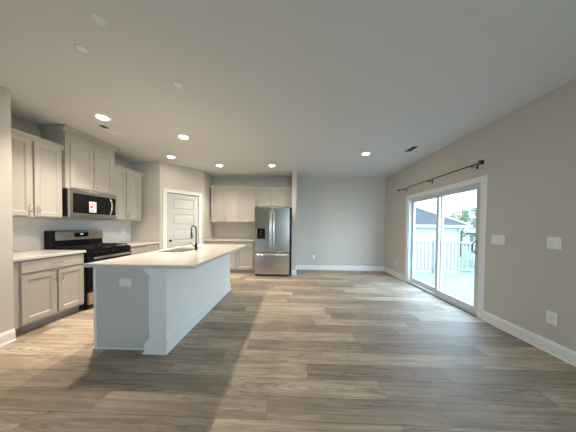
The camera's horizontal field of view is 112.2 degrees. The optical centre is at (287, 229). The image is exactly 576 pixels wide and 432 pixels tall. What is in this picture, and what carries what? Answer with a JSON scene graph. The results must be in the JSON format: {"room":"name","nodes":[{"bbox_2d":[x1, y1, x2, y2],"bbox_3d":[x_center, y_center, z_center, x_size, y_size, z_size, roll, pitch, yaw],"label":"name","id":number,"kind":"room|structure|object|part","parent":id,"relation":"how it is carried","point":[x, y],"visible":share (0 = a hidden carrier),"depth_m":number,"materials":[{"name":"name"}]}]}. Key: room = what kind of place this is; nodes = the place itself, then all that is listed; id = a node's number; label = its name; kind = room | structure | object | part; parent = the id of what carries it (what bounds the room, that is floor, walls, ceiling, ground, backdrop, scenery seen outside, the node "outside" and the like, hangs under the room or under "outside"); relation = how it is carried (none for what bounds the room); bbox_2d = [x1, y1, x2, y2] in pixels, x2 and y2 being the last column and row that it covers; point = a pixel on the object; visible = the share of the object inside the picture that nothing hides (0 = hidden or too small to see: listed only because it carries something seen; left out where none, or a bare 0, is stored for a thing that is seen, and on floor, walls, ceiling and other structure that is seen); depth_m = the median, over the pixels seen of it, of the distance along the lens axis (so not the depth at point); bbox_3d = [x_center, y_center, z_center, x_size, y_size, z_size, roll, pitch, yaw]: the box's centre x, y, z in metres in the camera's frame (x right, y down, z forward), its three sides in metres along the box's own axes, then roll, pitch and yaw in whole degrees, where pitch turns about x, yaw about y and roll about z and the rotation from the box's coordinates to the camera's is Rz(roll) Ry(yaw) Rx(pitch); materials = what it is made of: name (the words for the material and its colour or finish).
{"room":"open-plan kitchen","nodes":[
{"label":"open-plan kitchen","id":0,"kind":"room"},
{"bbox_2d":[0,85,13,332],"bbox_3d":[-3.533,-0.103,-0.225,0.850,2.755,4.740,1,1,2],"label":"wall","id":1,"kind":"structure","parent":0,"point":[6,223],"depth_m":2.08,"materials":[{"name":"beige paint"}]},
{"bbox_2d":[0,329,15,346],"bbox_3d":[-3.109,1.211,-0.215,0.024,0.135,4.740,1,1,2],"label":"baseboard","id":2,"kind":"structure","parent":1,"relation":"attached to","point":[7,337],"depth_m":2.09,"materials":[{"name":"white paint"}]},
{"bbox_2d":[11,115,130,251],"bbox_3d":[-3.737,-0.181,4.112,0.178,2.755,3.920,1,1,2],"label":"wall","id":3,"kind":"structure","parent":0,"point":[28,233],"depth_m":2.95,"materials":[{"name":"paint"}]},
{"bbox_2d":[11,128,64,217],"bbox_3d":[-3.506,-0.693,2.510,0.376,1.069,0.742,1,1,2],"label":"upper cabinet","id":4,"kind":"object","parent":3,"relation":"attached to","point":[36,161],"visible":0.88,"depth_m":2.57,"materials":[{"name":"beige paint"}]},
{"bbox_3d":[-3.368,-0.667,2.372,0.019,0.985,0.325,1,1,2],"label":"cabinet door","id":5,"kind":"part","parent":4,"relation":"part of","materials":[{"name":"beige paint"}]},
{"bbox_3d":[-3.351,-1.192,2.496,0.076,0.068,0.742,1,1,2],"label":"crown moulding","id":6,"kind":"part","parent":4,"relation":"part of","materials":[{"name":"beige paint"}]},
{"bbox_3d":[-3.358,-0.673,2.711,0.019,0.985,0.303,1,1,2],"label":"cabinet door","id":7,"kind":"part","parent":4,"relation":"part of","materials":[{"name":"beige paint"}]},
{"bbox_2d":[37,124,118,195],"bbox_3d":[-3.452,-1.083,3.269,0.431,0.910,0.876,1,1,2],"label":"upper cabinet","id":8,"kind":"object","parent":3,"relation":"attached to","point":[87,160],"visible":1,"depth_m":3.11,"materials":[{"name":"beige paint"}]},
{"bbox_3d":[-3.447,-1.504,3.261,0.431,0.068,0.876,1,1,2],"label":"crown moulding","id":9,"kind":"part","parent":8,"relation":"part of","materials":[{"name":"beige paint"}]},
{"bbox_3d":[-3.288,-0.987,3.091,0.019,0.686,0.333,1,1,2],"label":"cabinet door","id":10,"kind":"part","parent":8,"relation":"part of","materials":[{"name":"beige paint"}]},
{"bbox_2d":[62,188,116,218],"bbox_3d":[-3.429,-0.407,3.280,0.480,0.437,0.772,1,1,2],"label":"microwave","id":11,"kind":"object","parent":8,"relation":"attached to","point":[76,203],"visible":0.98,"depth_m":3.15,"materials":[{"name":"silver metal"}]},
{"bbox_3d":[-3.220,-0.412,3.510,0.076,0.323,0.025,1,1,2],"label":"handle","id":12,"kind":"part","parent":11,"relation":"part of","materials":[{"name":"silver metal"}]},
{"bbox_3d":[-3.277,-0.993,3.441,0.019,0.686,0.333,1,1,2],"label":"cabinet door","id":13,"kind":"part","parent":8,"relation":"part of","materials":[{"name":"beige paint"}]},
{"bbox_2d":[96,164,144,220],"bbox_3d":[-3.460,-0.720,4.038,0.376,1.069,0.732,1,1,2],"label":"upper cabinet","id":14,"kind":"object","parent":3,"relation":"attached to","point":[127,181],"visible":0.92,"depth_m":4.00,"materials":[{"name":"beige paint"}]},
{"bbox_3d":[-3.324,-0.692,3.821,0.019,0.985,0.265,1,1,2],"label":"cabinet door","id":15,"kind":"part","parent":14,"relation":"part of","materials":[{"name":"beige paint"}]},
{"bbox_3d":[-3.305,-1.218,4.024,0.076,0.068,0.732,1,1,2],"label":"crown moulding","id":16,"kind":"part","parent":14,"relation":"part of","materials":[{"name":"beige paint"}]},
{"bbox_3d":[-3.315,-0.698,4.120,0.019,0.985,0.295,1,1,2],"label":"cabinet door","id":17,"kind":"part","parent":14,"relation":"part of","materials":[{"name":"beige paint"}]},
{"bbox_2d":[130,162,159,249],"bbox_3d":[-3.299,-0.184,4.519,0.690,2.755,0.100,1,1,2],"label":"wall","id":18,"kind":"structure","parent":0,"point":[148,229],"depth_m":4.46,"materials":[{"name":"beige paint"}]},
{"bbox_2d":[160,162,203,249],"bbox_3d":[-2.651,-0.184,4.877,0.100,2.755,1.029,1,1,42],"label":"wall","id":19,"kind":"structure","parent":0,"point":[175,177],"depth_m":4.75,"materials":[{"name":"beige paint"}]},
{"bbox_2d":[163,188,201,248],"bbox_3d":[-2.647,0.117,4.877,0.118,2.153,0.906,1,1,42],"label":"trim","id":20,"kind":"structure","parent":19,"relation":"attached to","point":[199,195],"depth_m":4.68,"materials":[{"name":"white paint"}]},
{"bbox_2d":[167,193,198,248],"bbox_3d":[-2.597,0.161,4.840,0.105,2.043,0.731,1,1,42],"label":"door","id":21,"kind":"structure","parent":19,"relation":"in","point":[182,210],"depth_m":4.80,"materials":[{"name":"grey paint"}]},
{"bbox_2d":[204,172,213,239],"bbox_3d":[-2.312,-0.193,5.560,0.100,2.755,0.660,1,1,2],"label":"wall","id":22,"kind":"structure","parent":0,"point":[208,179],"depth_m":5.45,"materials":[{"name":"beige paint"}]},
{"bbox_2d":[172,177,385,268],"bbox_3d":[-0.361,-0.179,5.901,6.480,2.755,0.140,1,1,2],"label":"wall","id":23,"kind":"structure","parent":0,"point":[340,221],"depth_m":5.78,"materials":[{"name":"beige paint"}]},
{"bbox_2d":[210,185,239,222],"bbox_3d":[-1.789,-0.722,5.665,0.858,1.049,0.392,1,1,2],"label":"upper cabinet","id":24,"kind":"object","parent":23,"relation":"attached to","point":[225,199],"visible":1,"depth_m":5.51,"materials":[{"name":"beige paint"}]},
{"bbox_3d":[-1.990,-0.699,5.521,0.402,0.965,0.019,1,1,2],"label":"cabinet door","id":25,"kind":"part","parent":24,"relation":"part of","materials":[{"name":"beige paint"}]},
{"bbox_3d":[-1.789,-1.209,5.499,0.858,0.068,0.076,1,1,2],"label":"crown moulding","id":26,"kind":"part","parent":24,"relation":"part of","materials":[{"name":"beige paint"}]},
{"bbox_3d":[-1.575,-0.695,5.508,0.408,0.965,0.019,1,1,2],"label":"cabinet door","id":27,"kind":"part","parent":24,"relation":"part of","materials":[{"name":"beige paint"}]},
{"bbox_2d":[240,185,256,222],"bbox_3d":[-1.121,-0.715,5.645,0.475,1.049,0.392,1,1,2],"label":"upper cabinet","id":28,"kind":"object","parent":23,"relation":"attached to","point":[248,193],"visible":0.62,"depth_m":5.49,"materials":[{"name":"beige paint"}]},
{"bbox_3d":[-1.121,-1.202,5.479,0.475,0.068,0.076,1,1,2],"label":"crown moulding","id":29,"kind":"part","parent":28,"relation":"part of","materials":[{"name":"beige paint"}]},
{"bbox_2d":[257,186,291,208],"bbox_3d":[-0.379,-0.929,5.619,1.000,0.604,0.392,1,1,2],"label":"upper cabinet","id":30,"kind":"object","parent":23,"relation":"attached to","point":[267,196],"visible":1,"depth_m":5.46,"materials":[{"name":"beige paint"}]},
{"bbox_3d":[-0.659,-0.908,5.477,0.434,0.520,0.019,1,1,2],"label":"cabinet door","id":31,"kind":"part","parent":30,"relation":"part of","materials":[{"name":"beige paint"}]},
{"bbox_3d":[-0.382,-1.194,5.456,1.000,0.068,0.076,1,1,2],"label":"crown moulding","id":32,"kind":"part","parent":30,"relation":"part of","materials":[{"name":"beige paint"}]},
{"bbox_3d":[-0.216,-0.903,5.464,0.433,0.520,0.019,1,1,2],"label":"cabinet door","id":33,"kind":"part","parent":30,"relation":"part of","materials":[{"name":"beige paint"}]},
{"bbox_2d":[296,265,383,270],"bbox_3d":[1.544,1.152,5.785,2.638,0.135,0.024,1,1,2],"label":"baseboard","id":34,"kind":"structure","parent":23,"relation":"attached to","point":[298,267],"depth_m":5.78,"materials":[{"name":"white paint"}]},
{"bbox_2d":[0,0,575,177],"bbox_3d":[-0.493,-1.542,1.549,6.790,0.120,8.800,1,1,2],"label":"ceiling","id":35,"kind":"structure","parent":0,"point":[308,88],"depth_m":1.83,"materials":[{"name":"white paint"}]},
{"bbox_2d":[74,44,87,52],"bbox_3d":[-1.706,-1.490,1.598,0.080,0.009,0.080,1,1,2],"label":"blank plate","id":36,"kind":"object","parent":35,"relation":"attached to","point":[81,48],"visible":1,"depth_m":1.59,"materials":[{"name":"white plastic"}]},
{"bbox_2d":[90,13,105,24],"bbox_3d":[-1.339,-1.482,1.367,0.080,0.009,0.080,1,1,2],"label":"blank plate","id":37,"kind":"object","parent":35,"relation":"attached to","point":[97,18],"visible":1,"depth_m":1.36,"materials":[{"name":"white plastic"}]},
{"bbox_2d":[92,113,111,120],"bbox_3d":[-2.521,-1.517,2.629,0.192,0.008,0.192,1,1,2],"label":"recessed light","id":38,"kind":"object","parent":35,"relation":"in","point":[98,116],"visible":1,"depth_m":2.62,"materials":[{"name":"white paint"}]},
{"bbox_2d":[96,115,108,119],"bbox_3d":[-2.521,-1.518,2.629,0.128,0.004,0.128,1,1,2],"label":"diffuser","id":39,"kind":"object","parent":38,"relation":"attached to","point":[102,117],"depth_m":2.62,"materials":[{"name":"white plastic"}]},
{"bbox_2d":[94,124,121,133],"bbox_3d":[-2.732,-1.524,2.943,0.150,0.009,0.300,1,1,2],"label":"ceiling vent","id":40,"kind":"object","parent":35,"relation":"in","point":[103,126],"visible":1,"depth_m":2.92,"materials":[{"name":"white plastic"}]},
{"bbox_2d":[174,82,181,87],"bbox_3d":[-1.136,-1.491,1.997,0.080,0.009,0.080,1,1,2],"label":"blank plate","id":41,"kind":"object","parent":35,"relation":"attached to","point":[177,84],"visible":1,"depth_m":1.99,"materials":[{"name":"white plastic"}]},
{"bbox_2d":[177,134,189,139],"bbox_3d":[-1.722,-1.519,3.187,0.192,0.008,0.192,1,1,2],"label":"recessed light","id":42,"kind":"object","parent":35,"relation":"in","point":[181,136],"visible":1,"depth_m":3.18,"materials":[{"name":"white paint"}]},
{"bbox_2d":[361,152,370,155],"bbox_3d":[1.550,-1.498,3.842,0.192,0.008,0.192,1,1,2],"label":"recessed light","id":43,"kind":"object","parent":35,"relation":"in","point":[364,153],"visible":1,"depth_m":3.81,"materials":[{"name":"white paint"}]},
{"bbox_2d":[403,146,419,151],"bbox_3d":[2.284,-1.485,3.577,0.160,0.009,0.300,1,1,2],"label":"ceiling vent","id":44,"kind":"object","parent":35,"relation":"in","point":[412,148],"visible":1,"depth_m":3.56,"materials":[{"name":"white plastic"}]},
{"bbox_2d":[0,269,575,431],"bbox_3d":[-0.521,1.323,1.600,6.790,0.100,8.800,1,1,2],"label":"floor","id":45,"kind":"structure","parent":0,"point":[308,350],"depth_m":1.73,"materials":[{"name":"wood"}]},
{"bbox_2d":[13,253,83,334],"bbox_3d":[-3.362,0.788,2.534,0.683,0.879,0.748,1,1,2],"label":"base cabinet","id":46,"kind":"object","parent":45,"relation":"on","point":[48,289],"visible":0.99,"depth_m":2.46,"materials":[{"name":"beige paint"}]},
{"bbox_3d":[-3.068,0.818,2.392,0.019,0.560,0.330,1,1,2],"label":"cabinet door","id":47,"kind":"part","parent":46,"relation":"part of","materials":[{"name":"beige paint"}]},
{"bbox_2d":[13,250,85,261],"bbox_3d":[-3.365,0.331,2.528,0.671,0.034,0.753,1,1,2],"label":"countertop","id":48,"kind":"structure","parent":46,"relation":"on","point":[36,254],"depth_m":2.53,"materials":[{"name":"beige stone"}]},
{"bbox_3d":[-3.059,0.438,2.550,0.020,0.140,0.660,1,1,2],"label":"drawer","id":49,"kind":"part","parent":46,"relation":"part of","materials":[{"name":"beige paint"}]},
{"bbox_3d":[-3.057,0.812,2.731,0.019,0.560,0.310,1,1,2],"label":"cabinet door","id":50,"kind":"part","parent":46,"relation":"part of","materials":[{"name":"beige paint"}]},
{"bbox_2d":[44,230,132,309],"bbox_3d":[-3.299,0.617,3.296,0.749,1.196,0.766,1,1,2],"label":"gas range","id":51,"kind":"object","parent":45,"relation":"on","point":[91,241],"visible":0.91,"depth_m":3.07,"materials":[{"name":"black metal"}]},
{"bbox_3d":[-3.536,0.092,3.306,0.015,0.151,0.730,1,1,2],"label":"backguard panel","id":52,"kind":"part","parent":51,"relation":"part of","materials":[{"name":"silver metal"}]},
{"bbox_2d":[44,243,129,250],"bbox_3d":[-3.336,0.289,3.292,0.670,0.050,0.766,1,1,2],"label":"cooktop","id":53,"kind":"object","parent":51,"relation":"in","point":[74,246],"depth_m":3.14,"materials":[{"name":"black metal"}]},
{"bbox_3d":[-3.005,1.042,3.295,0.036,0.183,0.756,1,1,2],"label":"storage drawer","id":54,"kind":"part","parent":51,"relation":"part of","materials":[{"name":"silver metal"}]},
{"bbox_3d":[-3.000,0.355,3.283,0.032,0.070,0.760,1,1,2],"label":"knob panel","id":55,"kind":"part","parent":51,"relation":"part of","materials":[{"name":"black metal"}]},
{"bbox_3d":[-3.000,0.670,3.288,0.038,0.547,0.756,1,1,2],"label":"oven door","id":56,"kind":"part","parent":51,"relation":"part of","materials":[{"name":"black glass"}]},
{"bbox_3d":[-2.952,0.433,3.283,0.057,0.035,0.694,1,1,2],"label":"oven handle","id":57,"kind":"part","parent":51,"relation":"part of","materials":[{"name":"silver metal"}]},
{"bbox_2d":[131,244,157,254],"bbox_3d":[-3.315,0.761,4.085,0.683,0.879,0.785,1,1,2],"label":"base cabinet","id":58,"kind":"object","parent":45,"relation":"on","point":[151,247],"visible":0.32,"depth_m":4.05,"materials":[{"name":"beige paint"}]},
{"bbox_3d":[-3.019,0.415,3.875,0.020,0.140,0.355,1,1,2],"label":"drawer","id":59,"kind":"part","parent":58,"relation":"part of","materials":[{"name":"beige paint"}]},
{"bbox_2d":[119,241,158,246],"bbox_3d":[-3.318,0.304,4.078,0.671,0.034,0.795,1,1,2],"label":"countertop","id":60,"kind":"structure","parent":58,"relation":"on","point":[131,243],"depth_m":4.15,"materials":[{"name":"beige stone"}]},
{"bbox_3d":[-3.007,0.409,4.258,0.020,0.140,0.370,1,1,2],"label":"drawer","id":61,"kind":"part","parent":58,"relation":"part of","materials":[{"name":"beige paint"}]},
{"bbox_2d":[91,249,230,354],"bbox_3d":[-1.607,0.798,2.948,0.846,0.879,2.013,1,1,2],"label":"kitchen island","id":62,"kind":"object","parent":45,"relation":"on","point":[160,306],"visible":0.7,"depth_m":2.03,"materials":[{"name":"beige paint"}]},
{"bbox_3d":[-1.766,1.244,2.023,0.595,0.018,0.018,1,1,2],"label":"shoe moulding","id":63,"kind":"part","parent":62,"relation":"part of","materials":[{"name":"white paint"}]},
{"bbox_3d":[-1.723,0.813,2.033,0.620,0.879,0.018,1,1,2],"label":"panel","id":64,"kind":"part","parent":62,"relation":"part of","materials":[{"name":"grey paint"}]},
{"bbox_2d":[119,278,130,285],"bbox_3d":[-1.697,0.551,2.014,0.125,0.080,0.008,1,1,2],"label":"wall outlet","id":65,"kind":"object","parent":62,"relation":"attached to","point":[122,281],"visible":1,"depth_m":2.01,"materials":[{"name":"white plastic"}]},
{"bbox_3d":[-1.340,1.189,2.041,0.248,0.135,0.203,1,1,2],"label":"post","id":66,"kind":"part","parent":62,"relation":"part of","materials":[{"name":"white paint"}]},
{"bbox_3d":[-1.319,0.817,2.048,0.182,0.879,0.175,1,1,2],"label":"corner post","id":67,"kind":"part","parent":62,"relation":"part of","materials":[{"name":"white paint"}]},
{"bbox_2d":[83,244,245,268],"bbox_3d":[-1.435,0.343,2.929,1.107,0.034,2.085,1,1,2],"label":"island countertop","id":68,"kind":"structure","parent":62,"relation":"on","point":[206,253],"depth_m":2.25,"materials":[{"name":"beige stone"}]},
{"bbox_2d":[170,249,193,251],"bbox_3d":[-1.697,0.461,3.101,0.392,0.210,0.672,1,1,2],"label":"sink","id":69,"kind":"object","parent":68,"relation":"in","point":[180,250],"visible":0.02,"depth_m":3.43,"materials":[{"name":"silver metal"}]},
{"bbox_2d":[190,225,197,249],"bbox_3d":[-1.480,0.127,3.050,0.113,0.392,0.186,0,1,-23],"label":"kitchen faucet","id":70,"kind":"object","parent":68,"relation":"on","point":[191,234],"visible":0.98,"depth_m":3.03,"materials":[{"name":"grey metal"}]},
{"bbox_3d":[-1.298,0.800,3.034,0.178,0.879,1.798,1,1,2],"label":"panel","id":71,"kind":"part","parent":62,"relation":"part of","materials":[{"name":"white paint"}]},
{"bbox_3d":[-1.201,1.173,3.044,0.024,0.135,1.809,1,1,2],"label":"baseboard","id":72,"kind":"part","parent":62,"relation":"part of","materials":[{"name":"white paint"}]},
{"bbox_2d":[204,241,236,272],"bbox_3d":[-1.832,0.750,5.543,0.876,0.879,0.688,1,1,2],"label":"base cabinet","id":73,"kind":"object","parent":45,"relation":"on","point":[233,254],"visible":0.15,"depth_m":5.23,"materials":[{"name":"beige paint"}]},
{"bbox_3d":[-1.798,0.404,5.234,0.756,0.140,0.020,1,1,2],"label":"drawer","id":74,"kind":"part","parent":73,"relation":"part of","materials":[{"name":"beige paint"}]},
{"bbox_2d":[204,238,253,241],"bbox_3d":[-1.573,0.296,5.535,1.382,0.034,0.677,1,1,2],"label":"countertop","id":75,"kind":"structure","parent":73,"relation":"on","point":[212,239],"depth_m":5.34,"materials":[{"name":"beige stone"}]},
{"bbox_3d":[-1.614,0.783,5.235,0.381,0.560,0.019,1,1,2],"label":"cabinet door","id":76,"kind":"part","parent":73,"relation":"part of","materials":[{"name":"beige paint"}]},
{"bbox_2d":[236,241,253,272],"bbox_3d":[-1.147,0.758,5.522,0.490,0.879,0.688,1,1,2],"label":"base cabinet","id":77,"kind":"object","parent":45,"relation":"on","point":[244,256],"visible":0.85,"depth_m":5.22,"materials":[{"name":"beige paint"}]},
{"bbox_3d":[-1.150,0.410,5.215,0.435,0.140,0.020,1,1,2],"label":"drawer","id":78,"kind":"part","parent":77,"relation":"part of","materials":[{"name":"beige paint"}]},
{"bbox_3d":[-1.154,0.787,5.221,0.435,0.560,0.019,1,1,2],"label":"cabinet door","id":79,"kind":"part","parent":77,"relation":"part of","materials":[{"name":"beige paint"}]},
{"bbox_2d":[254,206,289,275],"bbox_3d":[-0.403,0.309,5.321,0.905,1.797,0.900,1,1,2],"label":"refrigerator","id":80,"kind":"object","parent":45,"relation":"on","point":[271,224],"visible":1,"depth_m":4.94,"materials":[{"name":"grey metal"}]},
{"bbox_3d":[-0.637,0.011,4.982,0.450,1.150,0.080,1,1,2],"label":"door","id":81,"kind":"part","parent":80,"relation":"part of","materials":[{"name":"silver metal"}]},
{"bbox_3d":[-0.460,0.009,4.905,0.029,0.948,0.072,1,1,2],"label":"door handle","id":82,"kind":"part","parent":80,"relation":"part of","materials":[{"name":"silver metal"}]},
{"bbox_3d":[-0.419,0.875,4.991,0.905,0.557,0.080,1,1,2],"label":"freezer drawer","id":83,"kind":"part","parent":80,"relation":"part of","materials":[{"name":"silver metal"}]},
{"bbox_3d":[-0.418,0.648,4.913,0.822,0.029,0.074,1,1,2],"label":"drawer handle","id":84,"kind":"part","parent":80,"relation":"part of","materials":[{"name":"silver metal"}]},
{"bbox_3d":[-0.364,0.011,4.902,0.029,0.948,0.072,1,1,2],"label":"door handle","id":85,"kind":"part","parent":80,"relation":"part of","materials":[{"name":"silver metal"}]},
{"bbox_3d":[-0.183,0.016,4.969,0.450,1.150,0.080,1,1,2],"label":"door","id":86,"kind":"part","parent":80,"relation":"part of","materials":[{"name":"silver metal"}]},
{"bbox_2d":[291,171,296,269],"bbox_3d":[0.169,-0.167,5.465,0.118,2.755,0.700,1,1,2],"label":"wall partition","id":87,"kind":"structure","parent":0,"point":[294,173],"depth_m":5.11,"materials":[{"name":"beige paint"}]},
{"bbox_2d":[384,79,575,350],"bbox_3d":[2.819,-0.071,1.544,0.140,2.755,8.660,1,1,2],"label":"wall","id":88,"kind":"structure","parent":0,"point":[528,153],"depth_m":2.28,"materials":[{"name":"beige paint"}]},
{"bbox_2d":[384,266,404,280],"bbox_3d":[2.834,1.175,5.213,0.024,0.135,1.090,1,1,2],"label":"baseboard","id":89,"kind":"structure","parent":88,"relation":"attached to","point":[392,272],"depth_m":5.12,"materials":[{"name":"white paint"}]},
{"bbox_2d":[398,160,483,190],"bbox_3d":[2.767,-0.946,3.768,0.114,0.090,2.161,1,1,2],"label":"curtain rod","id":90,"kind":"object","parent":88,"relation":"attached to","point":[480,162],"visible":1,"depth_m":3.15,"materials":[{"name":"brown metal"}]},
{"bbox_2d":[407,282,476,316],"bbox_3d":[2.783,1.261,3.705,0.026,0.014,1.760,1,1,2],"label":"trim","id":91,"kind":"structure","parent":88,"relation":"attached to","point":[407,282],"depth_m":3.38,"materials":[{"name":"grey"}]},
{"bbox_2d":[407,182,480,315],"bbox_3d":[2.857,0.281,3.686,0.182,1.975,1.780,1,1,2],"label":"door","id":92,"kind":"structure","parent":88,"relation":"in","point":[437,291],"depth_m":3.63,"materials":[{"name":"white plastic"}]},
{"bbox_3d":[2.903,0.275,4.079,0.040,1.901,0.919,1,1,2],"label":"fixed panel","id":93,"kind":"part","parent":92,"relation":"part of","materials":[{"name":"clear glass"}]},
{"bbox_3d":[2.829,0.289,3.264,0.040,1.901,0.864,1,1,2],"label":"sliding panel","id":94,"kind":"part","parent":92,"relation":"part of","materials":[{"name":"clear glass"}]},
{"bbox_3d":[2.793,0.263,2.867,0.007,0.240,0.030,1,1,2],"label":"handle plate","id":95,"kind":"part","parent":92,"relation":"part of","materials":[{"name":"white plastic"}]},
{"bbox_2d":[404,175,486,319],"bbox_3d":[2.801,0.245,3.687,0.018,2.046,1.930,1,1,2],"label":"trim","id":96,"kind":"structure","parent":88,"relation":"attached to","point":[483,179],"depth_m":2.78,"materials":[{"name":"white paint"}]},
{"bbox_2d":[491,235,504,244],"bbox_3d":[2.772,0.135,2.558,0.010,0.125,0.165,1,1,2],"label":"light switch","id":97,"kind":"object","parent":88,"relation":"attached to","point":[495,239],"visible":1,"depth_m":2.55,"materials":[{"name":"white plastic"}]},
{"bbox_2d":[482,311,575,366],"bbox_3d":[2.676,1.265,-0.009,0.024,0.135,5.500,1,1,2],"label":"baseboard","id":98,"kind":"structure","parent":88,"relation":"attached to","point":[557,350],"depth_m":2.15,"materials":[{"name":"white paint"}]},
{"bbox_2d":[546,310,556,325],"bbox_3d":[2.748,0.922,2.019,0.008,0.130,0.082,1,1,2],"label":"wall outlet","id":99,"kind":"object","parent":88,"relation":"attached to","point":[551,317],"visible":1,"depth_m":2.02,"materials":[{"name":"white plastic"}]},
{"bbox_2d":[547,237,561,249],"bbox_3d":[2.755,0.141,2.005,0.010,0.125,0.110,1,1,2],"label":"light switch","id":100,"kind":"object","parent":88,"relation":"attached to","point":[552,242],"visible":1,"depth_m":2.00,"materials":[{"name":"white plastic"}]},
{"label":"outside","id":101,"kind":"structure","parent":0,"visible":0},
{"bbox_2d":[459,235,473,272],"bbox_3d":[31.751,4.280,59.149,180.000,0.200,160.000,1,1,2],"label":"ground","id":102,"kind":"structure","parent":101,"point":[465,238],"depth_m":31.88,"materials":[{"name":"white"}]},
{"bbox_2d":[420,199,446,215],"bbox_3d":[19.672,-0.050,26.421,3.330,9.382,3.347,0,1,-34],"label":"tree","id":103,"kind":"object","parent":102,"relation":"on","point":[423,203],"visible":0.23,"depth_m":26.45,"materials":[{"name":"brown plant"}]},
{"bbox_2d":[414,206,471,272],"bbox_3d":[6.807,0.566,17.274,9.980,8.206,9.780,1,1,2],"label":"house","id":104,"kind":"structure","parent":102,"relation":"on","point":[425,220],"depth_m":12.73,"materials":[{"name":"grey"}]},
{"bbox_2d":[435,197,463,219],"bbox_3d":[24.805,-0.126,30.052,3.590,9.507,3.579,0,1,-38],"label":"tree","id":105,"kind":"object","parent":102,"relation":"on","point":[452,203],"visible":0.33,"depth_m":29.60,"materials":[{"name":"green plant"}]},
{"bbox_2d":[448,207,475,256],"bbox_3d":[29.303,0.442,32.167,4.676,8.388,4.792,1,1,30],"label":"tree","id":106,"kind":"object","parent":102,"relation":"on","point":[465,213],"visible":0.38,"depth_m":32.53,"materials":[{"name":"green plant"}]},
{"bbox_2d":[457,206,475,236],"bbox_3d":[33.525,0.141,35.080,4.518,8.970,5.086,0,1,-45],"label":"tree","id":107,"kind":"object","parent":102,"relation":"on","point":[473,210],"visible":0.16,"depth_m":34.99,"materials":[{"name":"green plant"}]},
{"bbox_2d":[460,220,475,271],"bbox_3d":[24.773,0.887,17.276,10.300,7.920,10.400,1,1,2],"label":"house","id":108,"kind":"structure","parent":102,"relation":"on","point":[471,231],"depth_m":21.75,"materials":[{"name":"beige"}]},
{"bbox_3d":[4.448,3.164,2.772,3.090,3.474,6.700,1,1,2],"label":"trim","id":109,"kind":"structure","parent":102,"relation":"on","visible":0},
{"bbox_2d":[414,272,473,304],"bbox_3d":[4.440,1.414,2.742,3.040,0.025,6.700,1,1,2],"label":"deck","id":110,"kind":"object","parent":109,"relation":"on","point":[458,285],"visible":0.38,"depth_m":4.95,"materials":[{"name":"grey"}]},
{"bbox_2d":[414,240,474,272],"bbox_3d":[4.547,0.835,6.021,3.045,1.020,0.100,1,1,2],"label":"deck railing","id":111,"kind":"object","parent":110,"relation":"on","point":[433,252],"visible":0.38,"depth_m":5.99,"materials":[{"name":"grey paint"}]},
{"bbox_3d":[4.547,0.835,6.021,0.100,1.020,0.100,1,1,2],"label":"post","id":112,"kind":"part","parent":111,"relation":"part of","materials":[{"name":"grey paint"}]},
{"bbox_3d":[4.552,0.400,6.013,3.045,0.040,0.070,1,1,2],"label":"rail","id":113,"kind":"part","parent":111,"relation":"part of","materials":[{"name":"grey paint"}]},
{"bbox_3d":[4.543,1.251,6.028,3.045,0.043,0.044,1,1,2],"label":"rail","id":114,"kind":"part","parent":111,"relation":"part of","materials":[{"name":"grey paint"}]}
]}

